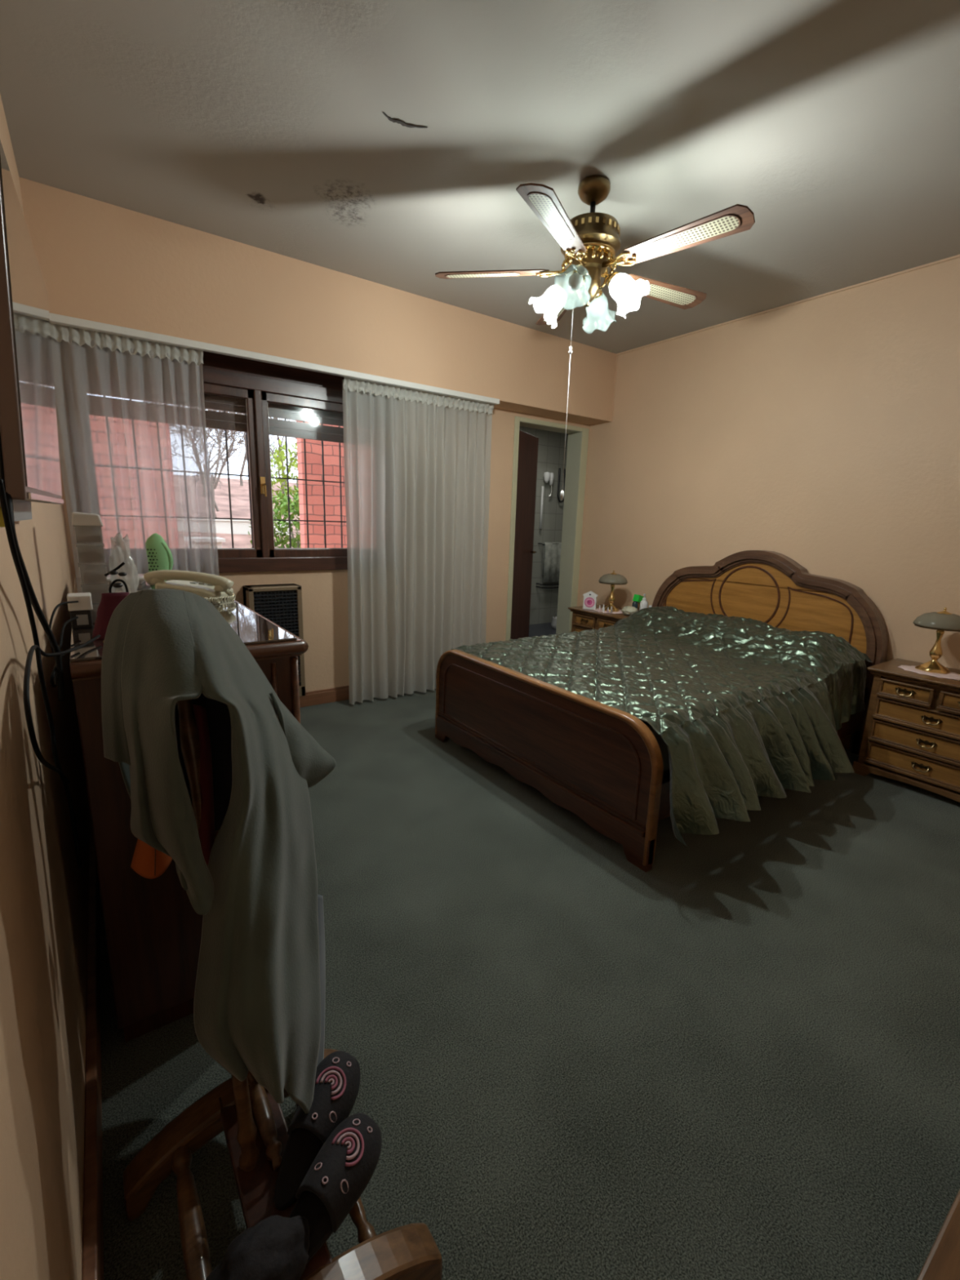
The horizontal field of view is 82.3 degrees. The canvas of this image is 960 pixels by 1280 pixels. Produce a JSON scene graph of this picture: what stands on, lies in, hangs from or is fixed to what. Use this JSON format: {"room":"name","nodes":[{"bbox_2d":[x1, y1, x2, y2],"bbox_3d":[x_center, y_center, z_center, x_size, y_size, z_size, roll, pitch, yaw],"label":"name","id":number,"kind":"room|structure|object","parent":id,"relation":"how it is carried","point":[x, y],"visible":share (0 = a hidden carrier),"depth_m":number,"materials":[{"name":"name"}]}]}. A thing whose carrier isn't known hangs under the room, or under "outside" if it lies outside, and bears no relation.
{"room":"bedroom","nodes":[
{"label":"bedroom","id":0,"kind":"room"},
{"bbox_2d":[0,93,89,1279],"bbox_3d":[-1.059,-0.312,1.058,0.325,2.650,4.300,-7,15,-35],"label":"wall","id":1,"kind":"structure","parent":0,"point":[44,891],"depth_m":0.86,"materials":[{"name":"paint"}]},
{"bbox_2d":[0,506,4,527],"bbox_3d":[-0.724,-0.186,0.831,0.019,0.030,0.025,-7,15,-35],"label":"tag","id":2,"kind":"object","parent":1,"relation":"attached to","point":[2,521],"visible":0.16,"depth_m":0.82,"materials":[{"name":"yellow plastic"}]},
{"bbox_2d":[0,140,63,520],"bbox_3d":[-0.838,-0.479,1.007,0.072,0.509,0.667,-6,14,-32],"label":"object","id":3,"kind":"object","parent":1,"relation":"attached to","point":[30,468],"visible":0.98,"depth_m":0.83,"materials":[{"name":"brown"}]},
{"bbox_2d":[4,484,64,701],"bbox_3d":[-0.753,-0.051,0.930,0.021,0.414,0.337,-6,14,-32],"label":"cable","id":4,"kind":"object","parent":3,"relation":"hanging from","point":[36,606],"visible":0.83,"depth_m":0.99,"materials":[{"name":"black plastic"}]},
{"bbox_2d":[0,478,81,868],"bbox_3d":[-0.757,0.147,0.965,0.011,0.812,0.417,-7,15,-34],"label":"cable","id":5,"kind":"object","parent":1,"relation":"attached to","point":[3,502],"visible":0.98,"depth_m":0.93,"materials":[{"name":"black plastic"}]},
{"bbox_2d":[81,816,103,1279],"bbox_3d":[-1.029,0.906,1.464,0.022,0.100,3.951,-7,15,-34],"label":"baseboard","id":6,"kind":"structure","parent":1,"relation":"attached to","point":[92,1229],"depth_m":1.13,"materials":[{"name":"brown wood"}]},
{"bbox_2d":[48,312,499,404],"bbox_3d":[-0.934,-1.577,3.190,2.610,0.034,0.042,-7,15,-35],"label":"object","id":7,"kind":"structure","parent":1,"relation":"attached to","point":[55,318],"depth_m":2.95,"materials":[{"name":"white"}]},
{"bbox_2d":[59,408,590,692],"bbox_3d":[-0.778,-0.907,3.860,4.100,2.650,0.155,-7,15,-35],"label":"wall","id":8,"kind":"structure","parent":0,"point":[324,592],"depth_m":3.84,"materials":[{"name":"paint"}]},
{"bbox_2d":[49,323,219,577],"bbox_3d":[-1.770,-0.477,2.937,0.675,2.099,0.089,-7,15,-35],"label":"curtain","id":9,"kind":"object","parent":8,"relation":"hanging from","point":[131,416],"visible":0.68,"depth_m":2.81,"materials":[{"name":"white fabric"}]},
{"bbox_2d":[242,583,305,696],"bbox_3d":[-1.309,0.074,3.517,0.320,0.845,0.146,-7,15,-35],"label":"wall heater","id":10,"kind":"object","parent":8,"relation":"attached to","point":[281,604],"visible":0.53,"depth_m":3.43,"materials":[{"name":"brown"}]},
{"bbox_2d":[253,590,300,684],"bbox_3d":[-1.275,0.006,3.457,0.260,0.625,0.033,-7,15,-35],"label":"grille","id":11,"kind":"object","parent":10,"relation":"attached to","point":[282,607],"depth_m":3.43,"materials":[{"name":"grey metal"}]},
{"bbox_2d":[202,351,347,573],"bbox_3d":[-1.390,-1.114,3.350,1.840,1.373,0.246,-7,15,-35],"label":"window","id":12,"kind":"structure","parent":8,"relation":"in","point":[258,390],"depth_m":3.38,"materials":[{"name":"brown wood"}]},
{"bbox_2d":[204,393,343,443],"bbox_3d":[-1.408,-1.533,3.305,1.800,0.538,0.016,-7,15,-35],"label":"roller shutter","id":13,"kind":"object","parent":12,"relation":"attached to","point":[214,420],"depth_m":3.46,"materials":[{"name":"grey wood"}]},
{"bbox_2d":[210,411,346,548],"bbox_3d":[-1.459,-1.096,3.453,1.840,1.250,0.011,-7,15,-35],"label":"grille","id":14,"kind":"object","parent":12,"relation":"attached to","point":[225,431],"depth_m":3.63,"materials":[{"name":"grey metal"}]},
{"bbox_2d":[18,177,616,425],"bbox_3d":[-0.548,-1.917,3.534,3.900,0.522,0.246,-7,15,-35],"label":"soffit","id":15,"kind":"object","parent":8,"relation":"attached to","point":[99,261],"depth_m":3.02,"materials":[{"name":"beige paint"}]},
{"bbox_2d":[299,685,349,707],"bbox_3d":[-0.974,0.380,3.914,2.890,0.100,0.018,-7,15,-35],"label":"baseboard","id":16,"kind":"structure","parent":8,"relation":"attached to","point":[341,693],"depth_m":3.83,"materials":[{"name":"brown wood"}]},
{"bbox_2d":[342,377,493,704],"bbox_3d":[-0.402,-0.642,3.896,1.151,2.100,0.092,-7,15,-35],"label":"curtain","id":17,"kind":"object","parent":8,"relation":"hanging from","point":[417,464],"visible":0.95,"depth_m":3.83,"materials":[{"name":"white fabric"}]},
{"bbox_2d":[510,430,538,639],"bbox_3d":[0.371,-0.800,4.955,0.097,2.030,0.620,8,14,27],"label":"door","id":18,"kind":"structure","parent":8,"relation":"in","point":[528,443],"depth_m":5.00,"materials":[{"name":"brown wood"}]},
{"bbox_2d":[505,416,589,640],"bbox_3d":[0.533,-0.794,4.841,0.825,2.095,0.177,-7,15,-35],"label":"door frame","id":19,"kind":"structure","parent":8,"relation":"attached to","point":[578,437],"depth_m":4.90,"materials":[{"name":"beige paint"}]},
{"bbox_2d":[0,0,959,353],"bbox_3d":[0.478,-1.854,1.905,4.300,0.100,4.450,-7,15,-35],"label":"ceiling","id":20,"kind":"structure","parent":0,"point":[263,124],"depth_m":1.97,"materials":[{"name":"paint"}]},
{"bbox_2d":[382,111,427,128],"bbox_3d":[-0.268,-1.831,1.945,0.164,0.004,0.031,-4,13,-25],"label":"flake","id":21,"kind":"object","parent":20,"relation":"attached to","point":[398,122],"visible":1,"depth_m":1.95,"materials":[{"name":"grey"}]},
{"bbox_2d":[435,174,755,500],"bbox_3d":[0.489,-1.260,2.389,1.258,1.261,1.262,-7,15,-35],"label":"ceiling fan","id":22,"kind":"object","parent":20,"relation":"hanging from","point":[589,242],"visible":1,"depth_m":2.21,"materials":[{"name":"gold metal"}]},
{"bbox_2d":[571,216,620,237],"bbox_3d":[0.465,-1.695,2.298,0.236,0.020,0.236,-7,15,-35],"label":"motor","id":23,"kind":"object","parent":22,"relation":"attached to","point":[610,223],"depth_m":2.20,"materials":[{"name":"gold metal"}]},
{"bbox_2d":[98,622,959,1279],"bbox_3d":[0.648,0.615,3.530,5.950,0.102,5.900,-7,15,-35],"label":"floor","id":24,"kind":"structure","parent":0,"point":[736,1056],"depth_m":1.41,"materials":[{"name":"carpet"}]},
{"bbox_2d":[69,577,308,1042],"bbox_3d":[-1.125,0.336,2.017,0.498,0.977,1.706,-7,15,-35],"label":"dresser","id":25,"kind":"object","parent":24,"relation":"on","point":[153,927],"visible":0.18,"depth_m":1.31,"materials":[{"name":"brown wood"}]},
{"bbox_2d":[22,634,100,783],"bbox_3d":[-0.771,0.164,1.008,0.072,0.364,0.630,-4,14,-27],"label":"cable","id":26,"kind":"object","parent":25,"relation":"on","point":[28,660],"visible":0.92,"depth_m":0.77,"materials":[{"name":"black plastic"}]},
{"bbox_2d":[49,616,78,687],"bbox_3d":[-0.930,0.023,1.236,0.052,0.094,0.374,-7,15,-35],"label":"cable","id":27,"kind":"object","parent":25,"relation":"on","point":[53,679],"visible":0.7,"depth_m":1.16,"materials":[{"name":"black plastic"}]},
{"bbox_2d":[70,609,93,629],"bbox_3d":[-1.028,-0.056,1.417,0.044,0.045,0.062,-7,15,-35],"label":"power adapter","id":28,"kind":"object","parent":25,"relation":"on","point":[84,620],"visible":0.76,"depth_m":1.39,"materials":[{"name":"black plastic"}]},
{"bbox_2d":[66,592,93,611],"bbox_3d":[-1.027,-0.099,1.409,0.050,0.038,0.064,-7,15,-35],"label":"box","id":29,"kind":"object","parent":28,"relation":"on","point":[85,603],"visible":0.99,"depth_m":1.39,"materials":[{"name":"white plastic"}]},
{"bbox_2d":[48,600,78,659],"bbox_3d":[-0.994,-0.020,1.313,0.013,0.139,0.173,-2,13,-16],"label":"cable","id":30,"kind":"object","parent":29,"relation":"attached to","point":[68,602],"visible":0.48,"depth_m":1.26,"materials":[{"name":"black plastic"}]},
{"bbox_2d":[71,511,106,621],"bbox_3d":[-1.036,-0.194,1.468,0.066,0.288,0.068,-7,15,-35],"label":"tower","id":31,"kind":"object","parent":25,"relation":"on","point":[77,518],"visible":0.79,"depth_m":1.44,"materials":[{"name":"white plastic"}]},
{"bbox_2d":[92,591,128,639],"bbox_3d":[-0.880,-0.059,1.311,0.084,0.105,0.044,-7,15,-35],"label":"pouch","id":32,"kind":"object","parent":25,"relation":"on","point":[109,602],"visible":0.56,"depth_m":1.29,"materials":[{"name":"red fabric"}]},
{"bbox_2d":[104,562,128,592],"bbox_3d":[-0.869,-0.132,1.313,0.046,0.108,0.023,-5,14,-29],"label":"headset","id":33,"kind":"object","parent":32,"relation":"on","point":[113,571],"visible":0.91,"depth_m":1.31,"materials":[{"name":"black plastic"}]},
{"bbox_2d":[95,573,145,584],"bbox_3d":[-1.504,-0.255,2.303,0.210,0.031,0.170,-4,13,-23],"label":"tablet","id":34,"kind":"object","parent":25,"relation":"on","point":[108,580],"visible":0.2,"depth_m":2.24,"materials":[{"name":"white plastic"}]},
{"bbox_2d":[109,532,139,593],"bbox_3d":[-0.989,-0.178,1.523,0.066,0.236,0.072,2,12,-1],"label":"clear bag","id":35,"kind":"object","parent":25,"relation":"on","point":[120,546],"visible":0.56,"depth_m":1.50,"materials":[{"name":"white"}]},
{"bbox_2d":[145,533,173,581],"bbox_3d":[-1.375,-0.353,2.359,0.100,0.208,0.052,-2,13,-15],"label":"clog","id":36,"kind":"object","parent":25,"relation":"on","point":[159,556],"visible":0.88,"depth_m":2.34,"materials":[{"name":"green"}]},
{"bbox_2d":[143,569,235,604],"bbox_3d":[-1.001,-0.190,1.903,0.298,0.103,0.252,1,12,-3],"label":"telephone","id":37,"kind":"object","parent":25,"relation":"on","point":[213,588],"visible":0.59,"depth_m":1.88,"materials":[{"name":"beige plastic"}]},
{"bbox_2d":[122,699,442,1279],"bbox_3d":[-0.397,0.532,0.940,0.435,1.090,0.602,-7,15,-35],"label":"chair","id":38,"kind":"object","parent":24,"relation":"on","point":[254,1126],"visible":0.55,"depth_m":0.97,"materials":[{"name":"brown wood"}]},
{"bbox_2d":[192,703,214,864],"bbox_3d":[-0.501,0.262,0.999,0.029,0.272,0.121,-4,13,-25],"label":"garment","id":39,"kind":"object","parent":38,"relation":"hanging from","point":[206,829],"visible":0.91,"depth_m":0.99,"materials":[{"name":"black fabric"}]},
{"bbox_2d":[101,588,335,1113],"bbox_3d":[-0.438,0.417,1.061,0.428,1.022,0.598,-7,15,-35],"label":"draped cloth","id":40,"kind":"object","parent":38,"relation":"on","point":[257,1001],"depth_m":0.90,"materials":[{"name":"grey"}]},
{"bbox_2d":[101,590,143,764],"bbox_3d":[-0.631,0.061,0.953,0.081,0.284,0.151,-1,12,-12],"label":"sleeve","id":41,"kind":"object","parent":40,"relation":"attached to","point":[123,642],"depth_m":0.93,"materials":[{"name":"grey fabric"}]},
{"bbox_2d":[205,1214,310,1279],"bbox_3d":[-0.327,0.929,0.816,0.151,0.092,0.095,-7,15,-35],"label":"bundle","id":42,"kind":"object","parent":38,"relation":"on","point":[277,1246],"visible":1,"depth_m":0.81,"materials":[{"name":"black fabric"}]},
{"bbox_2d":[295,894,325,1106],"bbox_3d":[-0.330,0.751,1.103,0.047,0.435,0.214,0,12,-7],"label":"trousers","id":43,"kind":"object","parent":38,"relation":"hanging from","point":[320,898],"visible":0.17,"depth_m":1.14,"materials":[{"name":"grey fabric"}]},
{"bbox_2d":[274,1050,360,1210],"bbox_3d":[-0.298,0.880,1.013,0.098,0.112,0.230,4,12,12],"label":"slipper","id":44,"kind":"object","parent":38,"relation":"on","point":[338,1075],"visible":0.86,"depth_m":0.99,"materials":[{"name":"black"}]},
{"bbox_2d":[315,1066,346,1100],"bbox_3d":[-0.278,0.828,1.029,0.057,0.017,0.053,18,29,9],"label":"print","id":45,"kind":"object","parent":44,"relation":"on","point":[331,1081],"depth_m":1.03,"materials":[{"name":"pink"}]},
{"bbox_2d":[311,1057,351,1122],"bbox_3d":[-0.279,0.835,1.023,0.065,0.032,0.112,18,29,9],"label":"print","id":46,"kind":"object","parent":44,"relation":"on","point":[332,1095],"depth_m":1.02,"materials":[{"name":"pink"}]},
{"bbox_2d":[288,1112,382,1263],"bbox_3d":[-0.255,0.907,0.917,0.098,0.093,0.237,8,14,27],"label":"slipper","id":47,"kind":"object","parent":38,"relation":"on","point":[347,1161],"visible":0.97,"depth_m":0.91,"materials":[{"name":"black"}]},
{"bbox_2d":[314,1118,372,1193],"bbox_3d":[-0.227,0.870,0.932,0.065,0.032,0.112,20,24,21],"label":"print","id":48,"kind":"object","parent":47,"relation":"on","point":[344,1160],"depth_m":0.93,"materials":[{"name":"pink"}]},
{"bbox_2d":[331,1127,364,1166],"bbox_3d":[-0.225,0.864,0.939,0.057,0.017,0.053,20,24,21],"label":"print","id":49,"kind":"object","parent":47,"relation":"on","point":[347,1143],"depth_m":0.94,"materials":[{"name":"pink"}]},
{"bbox_2d":[551,608,557,629],"bbox_3d":[0.979,-0.268,6.838,0.180,0.254,0.180,-7,15,-35],"label":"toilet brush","id":50,"kind":"object","parent":24,"relation":"on","point":[553,624],"visible":0.32,"depth_m":6.80,"materials":[{"name":"white plastic"}]},
{"bbox_2d":[568,604,629,631],"bbox_3d":[1.069,0.048,4.582,0.407,0.592,0.596,-7,15,-35],"label":"nightstand","id":51,"kind":"object","parent":24,"relation":"on","point":[582,619],"visible":0.3,"depth_m":4.49,"materials":[{"name":"brown wood"}]},
{"bbox_2d":[582,591,598,609],"bbox_3d":[0.911,-0.330,4.548,0.119,0.150,0.041,6,13,19],"label":"alarm clock","id":52,"kind":"object","parent":51,"relation":"on","point":[589,597],"visible":1,"depth_m":4.53,"materials":[{"name":"white plastic"}]},
{"bbox_2d":[594,608,622,613],"bbox_3d":[1.071,-0.240,4.505,0.264,0.004,0.291,-7,15,-35],"label":"doily","id":53,"kind":"object","parent":51,"relation":"on","point":[620,611],"visible":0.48,"depth_m":4.43,"materials":[{"name":"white fabric"}]},
{"bbox_2d":[598,570,627,612],"bbox_3d":[1.076,-0.403,4.470,0.234,0.330,0.234,8,13,25],"label":"bedside lamp","id":54,"kind":"object","parent":53,"relation":"on","point":[611,579],"visible":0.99,"depth_m":4.40,"materials":[{"name":"gold metal"}]},
{"bbox_2d":[621,605,638,615],"bbox_3d":[1.176,-0.231,4.315,0.122,0.071,0.140,-7,15,-35],"label":"plastic bag","id":55,"kind":"object","parent":51,"relation":"on","point":[628,610],"visible":0.89,"depth_m":4.27,"materials":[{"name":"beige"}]},
{"bbox_2d":[631,594,644,608],"bbox_3d":[1.275,-0.297,4.457,0.093,0.144,0.052,-7,15,-35],"label":"bottle","id":56,"kind":"object","parent":51,"relation":"on","point":[637,598],"visible":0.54,"depth_m":4.43,"materials":[{"name":"green plastic"}]},
{"bbox_2d":[639,593,648,609],"bbox_3d":[1.311,-0.291,4.397,0.063,0.160,0.060,-7,15,-35],"label":"pump bottle","id":57,"kind":"object","parent":51,"relation":"on","point":[643,604],"visible":0.76,"depth_m":4.38,"materials":[{"name":"white plastic"}]},
{"bbox_2d":[435,550,888,872],"bbox_3d":[1.028,0.066,3.177,2.108,1.146,1.596,-7,15,-35],"label":"double bed","id":58,"kind":"object","parent":24,"relation":"on","point":[605,765],"visible":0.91,"depth_m":2.75,"materials":[{"name":"brown wood"}]},
{"bbox_2d":[451,605,871,847],"bbox_3d":[1.021,0.203,3.076,2.030,0.546,1.905,-7,15,-35],"label":"bedspread","id":59,"kind":"object","parent":58,"relation":"on","point":[668,668],"visible":0.94,"depth_m":2.56,"materials":[{"name":"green fabric"}]},
{"bbox_2d":[852,658,959,802],"bbox_3d":[2.355,0.468,2.818,0.407,0.592,0.596,-7,15,-35],"label":"nightstand","id":60,"kind":"object","parent":24,"relation":"on","point":[911,735],"visible":0.99,"depth_m":2.77,"materials":[{"name":"brown wood"}]},
{"bbox_2d":[897,665,959,679],"bbox_3d":[2.315,0.166,2.799,0.209,0.004,0.303,-7,15,-35],"label":"doily","id":61,"kind":"object","parent":60,"relation":"on","point":[951,675],"visible":0.79,"depth_m":2.77,"materials":[{"name":"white fabric"}]},
{"bbox_2d":[913,607,959,674],"bbox_3d":[2.341,-0.004,2.803,0.234,0.330,0.234,-7,15,-35],"label":"bedside lamp","id":62,"kind":"object","parent":61,"relation":"on","point":[941,621],"visible":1,"depth_m":2.77,"materials":[{"name":"gold metal"}]},
{"bbox_2d":[916,1188,959,1279],"bbox_3d":[0.922,0.935,0.697,0.940,0.425,0.455,-7,15,-35],"label":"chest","id":63,"kind":"object","parent":24,"relation":"on","point":[942,1262],"visible":1,"depth_m":0.64,"materials":[{"name":"brown wood"}]},
{"bbox_2d":[519,426,568,625],"bbox_3d":[0.277,-1.380,6.565,2.700,2.500,0.100,-7,15,-35],"label":"wall","id":64,"kind":"structure","parent":0,"point":[552,447],"depth_m":6.88,"materials":[{"name":"tile"}]},
{"bbox_2d":[539,471,553,528],"bbox_3d":[0.830,-1.708,6.742,0.158,0.680,0.085,-7,15,-35],"label":"shower","id":65,"kind":"object","parent":64,"relation":"attached to","point":[548,476],"visible":1,"depth_m":6.71,"materials":[{"name":"white plastic"}]},
{"bbox_2d":[535,542,559,588],"bbox_3d":[0.923,-0.947,7.022,0.450,0.576,0.088,-7,15,-35],"label":"towel rail","id":66,"kind":"object","parent":64,"relation":"attached to","point":[538,543],"visible":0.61,"depth_m":6.96,"materials":[{"name":"silver metal"}]},
{"bbox_2d":[542,542,561,582],"bbox_3d":[0.947,-0.988,6.980,0.362,0.499,0.051,-7,15,-35],"label":"towel","id":67,"kind":"object","parent":66,"relation":"hanging from","point":[552,550],"visible":0.77,"depth_m":6.93,"materials":[{"name":"white fabric"}]},
{"bbox_2d":[556,468,565,502],"bbox_3d":[1.015,-1.925,6.853,0.143,0.414,0.053,-7,15,-35],"label":"shower hose","id":68,"kind":"object","parent":64,"relation":"attached to","point":[559,469],"visible":0.82,"depth_m":6.83,"materials":[{"name":"silver plastic"}]},
{"bbox_2d":[631,600,638,608],"bbox_3d":[1.254,-0.268,4.449,0.044,0.090,0.044,-7,15,-35],"label":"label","id":69,"kind":"object","parent":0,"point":[635,603],"depth_m":4.43,"materials":[{"name":"grey paper"}]},
{"bbox_2d":[577,257,959,669],"bbox_3d":[2.170,-0.712,3.380,0.120,2.650,4.401,-7,15,-35],"label":"wall","id":70,"kind":"structure","parent":0,"point":[822,433],"depth_m":3.40,"materials":[{"name":"paint"}]},
{"bbox_2d":[611,355,617,422],"bbox_3d":[1.112,-2.078,4.545,0.008,0.511,0.010,-7,15,-35],"label":"trim","id":71,"kind":"structure","parent":70,"relation":"attached to","point":[616,355],"depth_m":4.54,"materials":[{"name":"beige paint"}]},
{"bbox_2d":[616,253,959,355],"bbox_3d":[2.273,-1.956,2.906,0.010,0.011,4.000,-7,15,-35],"label":"trim","id":72,"kind":"structure","parent":70,"relation":"attached to","point":[957,255],"depth_m":3.30,"materials":[{"name":"paint"}]},
{"label":"outside","id":73,"kind":"structure","parent":0,"visible":0},
{"bbox_2d":[296,420,346,547],"bbox_3d":[-1.239,-1.195,5.013,0.780,2.700,0.120,-7,15,-35],"label":"brick wall","id":74,"kind":"structure","parent":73,"point":[313,447],"depth_m":4.82,"materials":[{"name":"red brick"}]},
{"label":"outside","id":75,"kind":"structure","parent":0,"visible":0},
{"bbox_2d":[213,477,300,548],"bbox_3d":[-4.159,-2.593,11.991,24.000,1.982,14.000,-7,15,-35],"label":"ground","id":76,"kind":"structure","parent":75,"point":[240,501],"depth_m":10.54,"materials":[{"name":"stone"}]},
{"bbox_2d":[216,537,225,548],"bbox_3d":[-3.489,-1.011,6.996,0.400,0.570,0.480,-7,15,-35],"label":"garden bench","id":77,"kind":"object","parent":76,"relation":"on","point":[220,540],"visible":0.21,"depth_m":6.86,"materials":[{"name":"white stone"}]},
{"bbox_2d":[205,408,273,517],"bbox_3d":[-4.158,-3.052,8.816,2.421,2.966,1.639,11,15,37],"label":"bare tree","id":78,"kind":"object","parent":76,"relation":"on","point":[219,442],"visible":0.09,"depth_m":8.96,"materials":[{"name":"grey plant"}]},
{"bbox_2d":[239,432,247,485],"bbox_3d":[-5.136,-5.239,12.265,2.714,4.319,3.739,-1,13,-15],"label":"bare tree","id":79,"kind":"object","parent":76,"relation":"on","point":[245,458],"visible":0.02,"depth_m":12.59,"materials":[{"name":"brown plant"}]},
{"bbox_2d":[207,409,294,473],"bbox_3d":[-5.575,-4.198,11.187,3.045,3.211,2.734,-8,15,-38],"label":"bare tree","id":80,"kind":"object","parent":76,"relation":"on","point":[242,436],"visible":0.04,"depth_m":11.60,"materials":[{"name":"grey plant"}]},
{"bbox_2d":[209,409,297,493],"bbox_3d":[-3.452,-3.560,9.541,3.152,3.489,3.738,0,12,-8],"label":"bare tree","id":81,"kind":"object","parent":76,"relation":"on","point":[277,437],"visible":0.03,"depth_m":10.21,"materials":[{"name":"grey plant"}]},
{"bbox_2d":[214,519,293,535],"bbox_3d":[-4.203,-1.681,8.269,2.740,0.300,0.160,-7,15,-35],"label":"wall","id":82,"kind":"structure","parent":76,"relation":"on","point":[222,526],"depth_m":8.50,"materials":[{"name":"white stone"}]},
{"bbox_2d":[248,485,300,547],"bbox_3d":[-2.111,-1.110,6.708,1.341,1.474,1.041,-7,15,-35],"label":"bush","id":83,"kind":"object","parent":76,"relation":"on","point":[284,508],"visible":0.23,"depth_m":6.34,"materials":[{"name":"green plant"}]},
{"bbox_2d":[270,438,299,542],"bbox_3d":[-2.394,-1.668,7.633,1.515,2.156,1.027,-7,15,-35],"label":"shrub","id":84,"kind":"object","parent":76,"relation":"on","point":[278,460],"visible":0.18,"depth_m":7.23,"materials":[{"name":"green plant"}]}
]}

